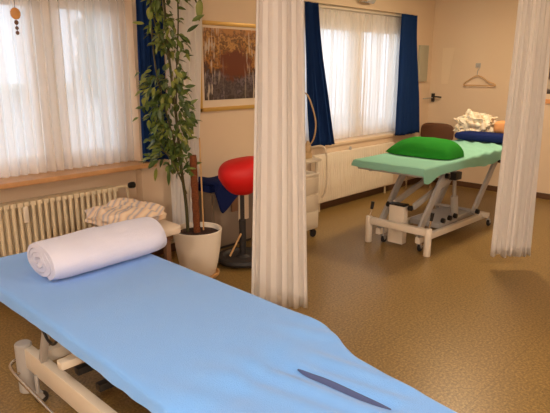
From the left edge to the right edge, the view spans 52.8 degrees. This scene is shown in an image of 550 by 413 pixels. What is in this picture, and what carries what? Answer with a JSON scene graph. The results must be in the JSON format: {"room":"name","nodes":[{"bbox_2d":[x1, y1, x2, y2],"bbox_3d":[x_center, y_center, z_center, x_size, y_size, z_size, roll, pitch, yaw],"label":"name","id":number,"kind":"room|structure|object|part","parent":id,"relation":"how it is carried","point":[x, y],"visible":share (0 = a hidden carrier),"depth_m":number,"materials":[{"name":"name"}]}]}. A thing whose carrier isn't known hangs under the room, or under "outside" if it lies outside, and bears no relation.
{"room":"physiotherapy treatment room","nodes":[
{"label":"physiotherapy treatment room","id":0,"kind":"room"},
{"bbox_2d":[0,0,434,251],"bbox_3d":[-1.010,-0.916,4.636,0.360,2.620,9.000,13,19,42],"label":"wall","id":1,"kind":"structure","parent":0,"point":[225,135],"depth_m":4.88,"materials":[{"name":"beige paint"}]},
{"bbox_2d":[0,160,156,189],"bbox_3d":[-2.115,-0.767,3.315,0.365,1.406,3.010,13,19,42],"label":"windowsill","id":2,"kind":"structure","parent":1,"relation":"in","point":[66,174],"depth_m":3.95,"materials":[{"name":"beige paint"}]},
{"bbox_2d":[136,0,168,161],"bbox_3d":[-0.949,-1.148,4.277,0.079,1.594,0.258,13,19,42],"label":"curtain","id":3,"kind":"object","parent":1,"relation":"hanging from","point":[145,53],"visible":0.38,"depth_m":4.26,"materials":[{"name":"fabric"}]},
{"bbox_2d":[200,20,255,111],"bbox_3d":[-0.373,-1.248,4.951,0.022,0.755,0.800,13,19,42],"label":"framed picture","id":4,"kind":"object","parent":1,"relation":"attached to","point":[228,56],"visible":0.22,"depth_m":4.90,"materials":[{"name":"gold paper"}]},
{"bbox_2d":[150,177,421,255],"bbox_3d":[0.518,0.000,6.225,0.014,0.070,4.580,13,19,42],"label":"baseboard","id":5,"kind":"structure","parent":1,"relation":"attached to","point":[328,204],"depth_m":6.64,"materials":[{"name":"brown wood"}]},
{"bbox_2d":[305,2,334,145],"bbox_3d":[0.479,-1.351,5.771,0.119,1.448,0.437,13,19,42],"label":"curtain","id":6,"kind":"object","parent":1,"relation":"hanging from","point":[317,91],"visible":0.94,"depth_m":5.73,"materials":[{"name":"fabric"}]},
{"bbox_2d":[311,142,394,211],"bbox_3d":[0.947,-0.383,6.512,0.075,0.673,1.550,13,19,42],"label":"radiator","id":7,"kind":"object","parent":1,"relation":"attached to","point":[344,179],"visible":0.76,"depth_m":6.35,"materials":[{"name":"beige metal"}]},
{"bbox_2d":[304,2,405,149],"bbox_3d":[0.932,-1.513,6.465,0.265,1.491,2.140,13,19,42],"label":"window","id":8,"kind":"structure","parent":1,"relation":"in","point":[354,139],"depth_m":6.47,"materials":[{"name":"beige paint"}]},
{"bbox_2d":[304,7,400,143],"bbox_3d":[0.973,-1.512,6.439,0.054,1.391,2.040,13,19,42],"label":"sheer curtain","id":9,"kind":"object","parent":8,"relation":"hanging from","point":[360,51],"visible":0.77,"depth_m":6.44,"materials":[{"name":"white fabric"}]},
{"bbox_3d":[0.973,-2.216,6.263,0.026,0.030,2.100,13,19,42],"label":"curtain rail","id":10,"kind":"part","parent":8,"relation":"part of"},
{"bbox_3d":[0.955,-0.802,6.621,0.200,0.036,2.140,13,19,42],"label":"sill","id":11,"kind":"part","parent":8,"relation":"part of","materials":[{"name":"beige paint"}]},
{"bbox_2d":[358,0,375,3],"bbox_3d":[1.008,-2.283,6.117,0.094,0.069,0.250,13,19,42],"label":"wall spotlight","id":12,"kind":"object","parent":1,"relation":"attached to","point":[365,1],"visible":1,"depth_m":6.10,"materials":[{"name":"grey paint"}]},
{"bbox_2d":[395,14,419,135],"bbox_3d":[1.700,-1.649,7.000,0.112,1.469,0.542,13,19,42],"label":"curtain","id":13,"kind":"object","parent":1,"relation":"hanging from","point":[407,106],"visible":1,"depth_m":6.97,"materials":[{"name":"fabric"}]},
{"bbox_2d":[418,45,428,81],"bbox_3d":[1.939,-1.874,7.264,0.030,0.460,0.220,13,19,42],"label":"wall panel","id":14,"kind":"object","parent":1,"relation":"attached to","point":[423,52],"visible":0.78,"depth_m":7.24,"materials":[{"name":"beige"}]},
{"bbox_2d":[0,182,549,412],"bbox_3d":[1.231,0.938,2.877,6.580,0.120,9.000,13,19,42],"label":"floor","id":15,"kind":"structure","parent":0,"point":[467,328],"depth_m":3.64,"materials":[{"name":"brown laminate"}]},
{"bbox_2d":[0,182,135,256],"bbox_3d":[-1.683,0.290,3.800,0.129,0.688,1.716,13,19,42],"label":"radiator","id":16,"kind":"object","parent":15,"relation":"on","point":[10,242],"visible":0.45,"depth_m":3.82,"materials":[{"name":"beige metal"}]},
{"bbox_3d":[-1.115,-0.167,4.310,0.052,0.051,0.056,13,19,42],"label":"valve knob","id":17,"kind":"part","parent":16,"relation":"part of","materials":[{"name":"black plastic"}]},
{"bbox_2d":[163,236,172,261],"bbox_3d":[-0.931,0.413,3.746,0.360,0.475,0.360,13,19,42],"label":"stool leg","id":18,"kind":"object","parent":15,"relation":"on","point":[167,249],"visible":0.06,"depth_m":3.70,"materials":[{"name":"brown wood"}]},
{"bbox_2d":[93,220,180,236],"bbox_3d":[-0.917,0.150,3.681,0.476,0.065,0.455,13,19,42],"label":"seat","id":19,"kind":"object","parent":18,"relation":"on","point":[170,228],"visible":0.2,"depth_m":3.64,"materials":[{"name":"beige fabric"}]},
{"bbox_2d":[84,198,166,226],"bbox_3d":[-0.990,0.047,3.661,0.471,0.150,0.490,13,19,42],"label":"bedding","id":20,"kind":"object","parent":19,"relation":"on","point":[119,209],"visible":0.73,"depth_m":3.55,"materials":[{"name":"beige fabric"}]},
{"bbox_2d":[132,0,221,277],"bbox_3d":[-0.697,-0.527,4.012,0.594,2.157,0.479,0,14,2],"label":"potted plant","id":21,"kind":"object","parent":15,"relation":"on","point":[197,245],"visible":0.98,"depth_m":3.94,"materials":[{"name":"green plant"}]},
{"bbox_3d":[-0.684,-0.677,3.940,0.328,1.861,0.128,-6,15,-23],"label":"stem","id":22,"kind":"part","parent":21,"relation":"part of","materials":[{"name":"brown"}]},
{"bbox_3d":[-0.583,0.337,4.215,0.368,0.357,0.368,13,19,42],"label":"pot","id":23,"kind":"part","parent":21,"relation":"part of","materials":[{"name":"beige ceramic"}]},
{"bbox_2d":[198,191,252,248],"bbox_3d":[-0.446,0.083,4.970,0.300,0.520,0.500,13,19,42],"label":"base cabinet","id":24,"kind":"object","parent":15,"relation":"on","point":[228,220],"visible":0.38,"depth_m":4.83,"materials":[{"name":"brown laminate"}]},
{"bbox_2d":[198,176,237,212],"bbox_3d":[-0.448,-0.129,4.879,0.330,0.273,0.480,13,19,42],"label":"towel","id":25,"kind":"object","parent":24,"relation":"on","point":[224,198],"visible":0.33,"depth_m":4.67,"materials":[{"name":"blue fabric"}]},
{"bbox_3d":[-0.355,0.089,4.886,0.018,0.470,0.475,13,19,42],"label":"door","id":26,"kind":"part","parent":24,"relation":"part of","materials":[{"name":"brown laminate"}]},
{"bbox_3d":[-0.355,-0.031,4.830,0.018,0.150,0.070,13,19,42],"label":"handle plate","id":27,"kind":"part","parent":24,"relation":"part of","materials":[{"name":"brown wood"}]},
{"bbox_2d":[0,252,456,412],"bbox_3d":[-0.388,0.723,2.249,2.512,0.603,0.778,13,19,42],"label":"table","id":28,"kind":"object","parent":15,"relation":"on","point":[172,337],"visible":0.88,"depth_m":2.02,"materials":[{"name":"blue fabric"}]},
{"bbox_3d":[-1.222,0.784,2.716,0.080,0.258,0.080,13,19,42],"label":"leg","id":29,"kind":"part","parent":28,"relation":"part of","materials":[{"name":"grey paint"}]},
{"bbox_3d":[-0.620,0.951,2.108,0.168,0.016,2.011,-13,19,-41],"label":"foot control rail","id":30,"kind":"part","parent":28,"relation":"part of","materials":[{"name":"silver metal"}]},
{"bbox_3d":[-1.009,0.597,2.450,0.031,0.271,0.199,-12,18,-40],"label":"release lever","id":31,"kind":"part","parent":28,"relation":"part of","materials":[{"name":"grey paint"}]},
{"bbox_2d":[27,217,166,279],"bbox_3d":[-0.865,0.192,2.752,0.308,0.177,0.646,13,19,42],"label":"roll","id":32,"kind":"object","parent":28,"relation":"on","point":[93,248],"visible":1,"depth_m":2.61,"materials":[{"name":"white fabric"}]},
{"bbox_2d":[218,156,253,267],"bbox_3d":[-0.263,0.026,4.453,0.430,0.858,0.430,13,19,42],"label":"stool","id":33,"kind":"object","parent":15,"relation":"on","point":[236,174],"visible":0.83,"depth_m":4.31,"materials":[{"name":"red leather"}]},
{"bbox_3d":[-0.318,0.310,4.467,0.117,0.183,0.016,-8,16,-28],"label":"foot lever","id":34,"kind":"part","parent":33,"relation":"part of","materials":[{"name":"brown wood"}]},
{"bbox_3d":[-0.263,-0.244,4.385,0.370,0.300,0.400,0,14,2],"label":"seat","id":35,"kind":"part","parent":33,"relation":"part of","materials":[{"name":"red leather"}]},
{"bbox_2d":[306,157,321,236],"bbox_3d":[0.148,-0.073,5.129,0.390,0.745,0.400,13,19,42],"label":"trolley","id":36,"kind":"object","parent":15,"relation":"on","point":[312,178],"visible":0.3,"depth_m":5.06,"materials":[{"name":"beige"}]},
{"bbox_3d":[0.283,0.133,5.058,0.014,0.140,0.335,13,19,42],"label":"drawer","id":37,"kind":"part","parent":36,"relation":"part of","materials":[{"name":"beige plastic"}]},
{"bbox_3d":[0.283,-0.177,4.980,0.014,0.140,0.335,13,19,42],"label":"drawer","id":38,"kind":"part","parent":36,"relation":"part of","materials":[{"name":"beige"}]},
{"bbox_3d":[0.283,-0.022,5.019,0.014,0.140,0.335,13,19,42],"label":"drawer","id":39,"kind":"part","parent":36,"relation":"part of","materials":[{"name":"beige plastic"}]},
{"bbox_2d":[306,170,319,176],"bbox_3d":[0.150,-0.301,5.073,0.370,0.015,0.385,13,19,42],"label":"shelf","id":40,"kind":"object","parent":36,"relation":"attached to","point":[308,173],"depth_m":5.05,"materials":[{"name":"beige"}]},
{"bbox_2d":[306,157,321,163],"bbox_3d":[0.148,-0.422,5.041,0.390,0.025,0.400,13,19,42],"label":"shelf","id":41,"kind":"object","parent":36,"relation":"attached to","point":[311,160],"depth_m":5.00,"materials":[{"name":"beige"}]},
{"bbox_2d":[305,92,327,197],"bbox_3d":[0.258,-0.541,5.007,0.334,0.961,0.307,13,19,42],"label":"hose","id":42,"kind":"object","parent":36,"relation":"on","point":[308,146],"visible":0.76,"depth_m":5.02,"materials":[{"name":"brown"}]},
{"bbox_3d":[0.299,-0.547,5.046,0.068,0.105,0.068,13,19,42],"label":"pump bulb","id":43,"kind":"part","parent":42,"relation":"part of","materials":[{"name":"brown rubber"}]},
{"bbox_3d":[0.378,-0.356,5.066,0.020,0.125,0.020,13,19,42],"label":"post","id":44,"kind":"part","parent":36,"relation":"part of","materials":[{"name":"beige"}]},
{"bbox_2d":[351,139,502,256],"bbox_3d":[1.720,-0.186,5.508,0.735,0.780,2.262,13,19,42],"label":"table","id":45,"kind":"object","parent":15,"relation":"on","point":[476,153],"visible":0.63,"depth_m":4.97,"materials":[{"name":"green fabric"}]},
{"bbox_3d":[0.857,0.203,5.061,0.062,0.243,0.062,13,19,42],"label":"leg","id":46,"kind":"part","parent":45,"relation":"part of","materials":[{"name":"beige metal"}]},
{"bbox_3d":[1.086,-0.100,5.093,0.026,0.560,0.493,13,19,42],"label":"lift arm","id":47,"kind":"part","parent":45,"relation":"part of","materials":[{"name":"grey paint"}]},
{"bbox_3d":[1.394,0.120,5.479,0.045,0.085,1.351,13,19,42],"label":"rail","id":48,"kind":"part","parent":45,"relation":"part of","materials":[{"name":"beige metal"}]},
{"bbox_3d":[1.324,-0.185,5.186,0.024,0.236,0.760,13,19,42],"label":"link arm","id":49,"kind":"part","parent":45,"relation":"part of","materials":[{"name":"grey paint"}]},
{"bbox_2d":[386,137,463,159],"bbox_3d":[1.370,-0.560,5.085,0.675,0.156,0.405,13,19,42],"label":"pillow","id":50,"kind":"object","parent":45,"relation":"on","point":[424,147],"visible":1,"depth_m":4.91,"materials":[{"name":"green fabric"}]},
{"bbox_3d":[1.283,0.303,4.662,0.062,0.243,0.062,13,19,42],"label":"leg","id":51,"kind":"part","parent":45,"relation":"part of","materials":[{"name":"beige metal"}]},
{"bbox_3d":[1.367,-0.034,4.831,0.026,0.560,0.493,13,19,42],"label":"lift arm","id":52,"kind":"part","parent":45,"relation":"part of","materials":[{"name":"grey paint"}]},
{"bbox_3d":[1.465,-0.152,5.055,0.024,0.236,0.760,13,19,42],"label":"link arm","id":53,"kind":"part","parent":45,"relation":"part of","materials":[{"name":"grey paint"}]},
{"bbox_2d":[410,206,471,228],"bbox_3d":[1.632,0.095,5.415,0.300,0.050,0.700,13,19,42],"label":"tray","id":54,"kind":"object","parent":45,"relation":"on","point":[443,211],"depth_m":5.31,"materials":[{"name":"grey paint"}]},
{"bbox_3d":[1.842,-0.291,5.855,0.026,0.562,0.531,13,19,42],"label":"lift arm","id":55,"kind":"part","parent":45,"relation":"part of","materials":[{"name":"grey paint"}]},
{"bbox_3d":[1.683,0.188,5.210,0.045,0.085,1.351,13,19,42],"label":"rail","id":56,"kind":"part","parent":45,"relation":"part of","materials":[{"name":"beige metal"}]},
{"bbox_3d":[1.831,0.011,5.626,0.475,0.032,0.034,13,19,42],"label":"pivot rod","id":57,"kind":"part","parent":45,"relation":"part of","materials":[{"name":"grey paint"}]},
{"bbox_2d":[453,109,497,132],"bbox_3d":[2.287,-0.941,6.269,0.521,0.315,0.273,13,19,42],"label":"blanket","id":58,"kind":"object","parent":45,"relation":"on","point":[471,121],"visible":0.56,"depth_m":6.19,"materials":[{"name":"beige fabric"}]},
{"bbox_2d":[454,131,503,142],"bbox_3d":[2.267,-0.751,5.976,0.644,0.093,0.240,13,19,42],"label":"folded towel","id":59,"kind":"object","parent":45,"relation":"on","point":[491,137],"visible":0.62,"depth_m":5.91,"materials":[{"name":"blue fabric"}]},
{"bbox_3d":[2.123,-0.225,5.593,0.026,0.562,0.531,13,19,42],"label":"lift arm","id":60,"kind":"part","parent":45,"relation":"part of","materials":[{"name":"grey paint"}]},
{"bbox_3d":[2.518,-0.759,6.054,0.229,0.068,0.170,13,19,42],"label":"folded blanket","id":61,"kind":"object","parent":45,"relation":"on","visible":0},
{"bbox_2d":[494,120,504,132],"bbox_3d":[2.511,-0.859,6.021,0.233,0.142,0.180,13,19,42],"label":"cushion","id":62,"kind":"object","parent":61,"relation":"on","point":[499,125],"visible":0.38,"depth_m":5.99,"materials":[{"name":"brown fabric"}]},
{"bbox_2d":[405,123,453,190],"bbox_3d":[1.981,-0.641,7.188,0.480,0.848,0.498,13,19,42],"label":"upholstered chair","id":63,"kind":"object","parent":15,"relation":"on","point":[436,130],"visible":0.33,"depth_m":7.21,"materials":[{"name":"brown fabric"}]},
{"bbox_3d":[2.123,-0.969,7.265,0.470,0.250,0.068,13,19,42],"label":"backrest","id":64,"kind":"part","parent":63,"relation":"part of","materials":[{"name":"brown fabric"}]},
{"bbox_2d":[427,0,549,193],"bbox_3d":[4.412,-1.132,5.498,6.220,2.620,0.200,13,19,42],"label":"wall","id":65,"kind":"structure","parent":0,"point":[479,31],"depth_m":7.03,"materials":[{"name":"beige paint"}]},
{"bbox_2d":[423,93,440,101],"bbox_3d":[2.096,-1.444,7.380,0.157,0.110,0.270,13,19,42],"label":"door handle","id":66,"kind":"object","parent":65,"relation":"attached to","point":[433,96],"visible":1,"depth_m":7.48,"materials":[{"name":"black metal"}]},
{"bbox_2d":[441,48,454,83],"bbox_3d":[2.271,-1.851,7.296,0.165,0.460,0.003,13,19,42],"label":"paper sheet","id":67,"kind":"object","parent":65,"relation":"attached to","point":[448,53],"visible":1,"depth_m":7.30,"materials":[{"name":"beige paper"}]},
{"bbox_2d":[432,178,549,199],"bbox_3d":[4.271,0.108,5.796,6.005,0.070,0.014,13,19,42],"label":"baseboard","id":68,"kind":"structure","parent":65,"relation":"attached to","point":[458,183],"depth_m":7.27,"materials":[{"name":"brown wood"}]},
{"bbox_2d":[545,60,549,103],"bbox_3d":[3.426,-1.597,6.199,0.780,0.900,0.025,13,19,42],"label":"framed picture","id":69,"kind":"object","parent":65,"relation":"attached to","point":[547,100],"visible":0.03,"depth_m":6.48,"materials":[{"name":"multicoloured paper"}]},
{"bbox_3d":[2.556,-1.782,6.997,0.064,0.055,0.050,13,19,42],"label":"wall hook","id":70,"kind":"object","parent":65,"relation":"attached to","visible":0},
{"bbox_2d":[463,66,495,85],"bbox_3d":[2.586,-1.648,6.987,0.434,0.252,0.012,13,19,42],"label":"hanger","id":71,"kind":"object","parent":70,"relation":"hanging from","point":[476,66],"visible":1,"depth_m":7.00,"materials":[{"name":"beige wood"}]},
{"bbox_3d":[1.231,-1.720,2.211,6.580,0.120,9.000,13,19,42],"label":"ceiling","id":72,"kind":"structure","parent":0,"visible":0},
{"bbox_3d":[0.725,-1.748,2.622,4.272,0.026,0.719,13,19,42],"label":"track","id":73,"kind":"object","parent":72,"relation":"attached to","visible":0},
{"bbox_2d":[163,0,201,241],"bbox_3d":[-0.713,-0.923,4.490,0.373,2.475,0.031,-12,18,-39],"label":"curtain","id":74,"kind":"object","parent":73,"relation":"hanging from","point":[192,67],"visible":0.54,"depth_m":4.49,"materials":[{"name":"beige fabric"}]},
{"bbox_2d":[251,0,307,308],"bbox_3d":[0.028,-0.577,3.196,0.358,2.516,0.047,2,14,9],"label":"curtain","id":75,"kind":"object","parent":73,"relation":"hanging from","point":[279,232],"visible":0.98,"depth_m":3.27,"materials":[{"name":"beige fabric"}]},
{"bbox_3d":[2.850,-2.214,4.479,0.891,0.026,2.810,13,19,42],"label":"track","id":76,"kind":"object","parent":72,"relation":"attached to","visible":0},
{"bbox_2d":[490,0,549,257],"bbox_3d":[1.863,-0.809,4.090,0.317,2.502,0.049,1,14,2],"label":"curtain","id":77,"kind":"object","parent":76,"relation":"hanging from","point":[521,146],"visible":1,"depth_m":4.15,"materials":[{"name":"beige fabric"}]},
{"bbox_3d":[-2.130,-1.426,3.136,0.026,0.040,2.890,13,19,42],"label":"rail","id":78,"kind":"object","parent":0,"visible":0},
{"bbox_2d":[10,2,20,34],"bbox_3d":[-1.685,-1.329,3.578,0.016,0.423,0.068,13,19,42],"label":"ornament","id":79,"kind":"object","parent":78,"relation":"hanging from","point":[15,13],"visible":1,"depth_m":3.60,"materials":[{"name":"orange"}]},
{"bbox_2d":[0,0,133,177],"bbox_3d":[-2.127,-0.757,3.308,0.066,1.311,2.860,13,19,42],"label":"sheer curtain","id":80,"kind":"object","parent":78,"relation":"hanging from","point":[65,95],"visible":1,"depth_m":3.94,"materials":[{"name":"white fabric"}]}
]}

